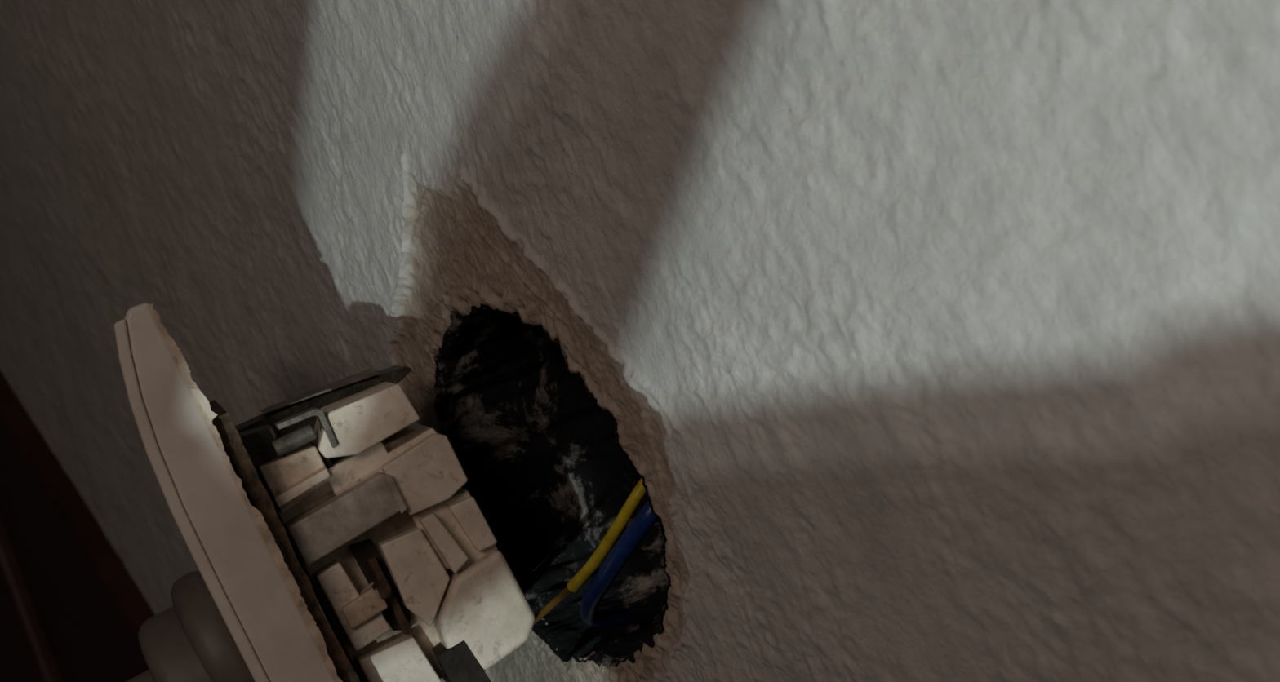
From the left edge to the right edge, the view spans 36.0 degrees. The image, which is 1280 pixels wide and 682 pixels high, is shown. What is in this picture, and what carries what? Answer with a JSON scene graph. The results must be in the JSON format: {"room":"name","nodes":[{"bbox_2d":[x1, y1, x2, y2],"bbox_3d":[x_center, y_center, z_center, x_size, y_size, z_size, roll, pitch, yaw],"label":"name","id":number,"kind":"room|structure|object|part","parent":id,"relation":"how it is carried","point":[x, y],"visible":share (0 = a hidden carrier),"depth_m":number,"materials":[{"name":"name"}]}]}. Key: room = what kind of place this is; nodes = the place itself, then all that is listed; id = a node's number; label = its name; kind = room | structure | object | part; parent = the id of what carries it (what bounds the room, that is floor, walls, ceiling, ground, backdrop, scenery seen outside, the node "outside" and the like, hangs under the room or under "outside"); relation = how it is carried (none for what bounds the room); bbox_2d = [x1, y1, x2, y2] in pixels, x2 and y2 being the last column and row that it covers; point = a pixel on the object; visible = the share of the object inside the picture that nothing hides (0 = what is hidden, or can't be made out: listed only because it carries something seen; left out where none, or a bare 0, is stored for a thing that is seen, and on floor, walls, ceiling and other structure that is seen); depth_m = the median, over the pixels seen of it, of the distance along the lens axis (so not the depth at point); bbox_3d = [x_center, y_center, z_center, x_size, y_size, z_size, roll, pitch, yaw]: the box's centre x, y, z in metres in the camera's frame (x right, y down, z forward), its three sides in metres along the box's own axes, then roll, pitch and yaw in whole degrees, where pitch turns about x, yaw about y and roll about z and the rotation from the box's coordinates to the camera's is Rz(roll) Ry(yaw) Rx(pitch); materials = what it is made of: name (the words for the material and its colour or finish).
{"room":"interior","nodes":[
{"label":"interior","id":0,"kind":"room"},
{"bbox_2d":[0,0,1279,681],"bbox_3d":[-0.171,-0.049,0.560,0.005,2.450,2.700,-21,0,-29],"label":"wall","id":1,"kind":"structure","parent":0,"point":[926,340],"depth_m":0.27,"materials":[{"name":"paint"}]},
{"bbox_2d":[0,370,155,681],"bbox_3d":[-0.204,0.159,0.744,0.010,0.813,0.781,-21,0,-29],"label":"door frame","id":2,"kind":"structure","parent":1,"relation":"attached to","point":[92,612],"depth_m":0.66,"materials":[{"name":"brown wood"}]},
{"bbox_2d":[433,303,671,669],"bbox_3d":[0.000,0.019,0.355,0.042,0.069,0.075,-21,0,-29],"label":"recessed wall box","id":3,"kind":"object","parent":1,"relation":"in","point":[547,469],"visible":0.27,"depth_m":0.38,"materials":[{"name":"black"}]},
{"bbox_2d":[113,302,534,681],"bbox_3d":[-0.065,0.032,0.348,0.080,0.092,0.070,-21,0,43],"label":"light switch","id":4,"kind":"object","parent":3,"relation":"attached to","point":[360,508],"visible":1,"depth_m":0.33,"materials":[{"name":"plastic"}]},
{"bbox_3d":[-0.061,0.041,0.348,0.003,0.064,0.067,-26,6,-12],"label":"metal support frame","id":5,"kind":"part","parent":4,"relation":"part of","materials":[{"name":"metal"}]},
{"bbox_3d":[-0.049,0.029,0.327,0.019,0.008,0.009,-27,6,-13],"label":"clamp plate","id":6,"kind":"part","parent":4,"relation":"part of","materials":[{"name":"beige plastic"}]},
{"bbox_2d":[448,496,497,551],"bbox_3d":[-0.031,0.031,0.344,0.005,0.009,0.029,-27,6,-13],"label":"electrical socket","id":7,"kind":"object","parent":4,"relation":"attached to","point":[468,531],"depth_m":0.33,"materials":[{"name":"beige plastic"}]},
{"bbox_2d":[533,478,646,624],"bbox_3d":[-0.003,0.031,0.336,0.058,0.029,0.033,-21,0,-13],"label":"wire","id":8,"kind":"object","parent":4,"relation":"attached to","point":[637,494],"visible":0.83,"depth_m":0.33,"materials":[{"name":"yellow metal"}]},
{"bbox_2d":[579,501,657,627],"bbox_3d":[0.002,0.033,0.341,0.033,0.029,0.043,-21,0,24],"label":"wire","id":9,"kind":"object","parent":3,"relation":"attached to","point":[644,521],"visible":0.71,"depth_m":0.33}
]}

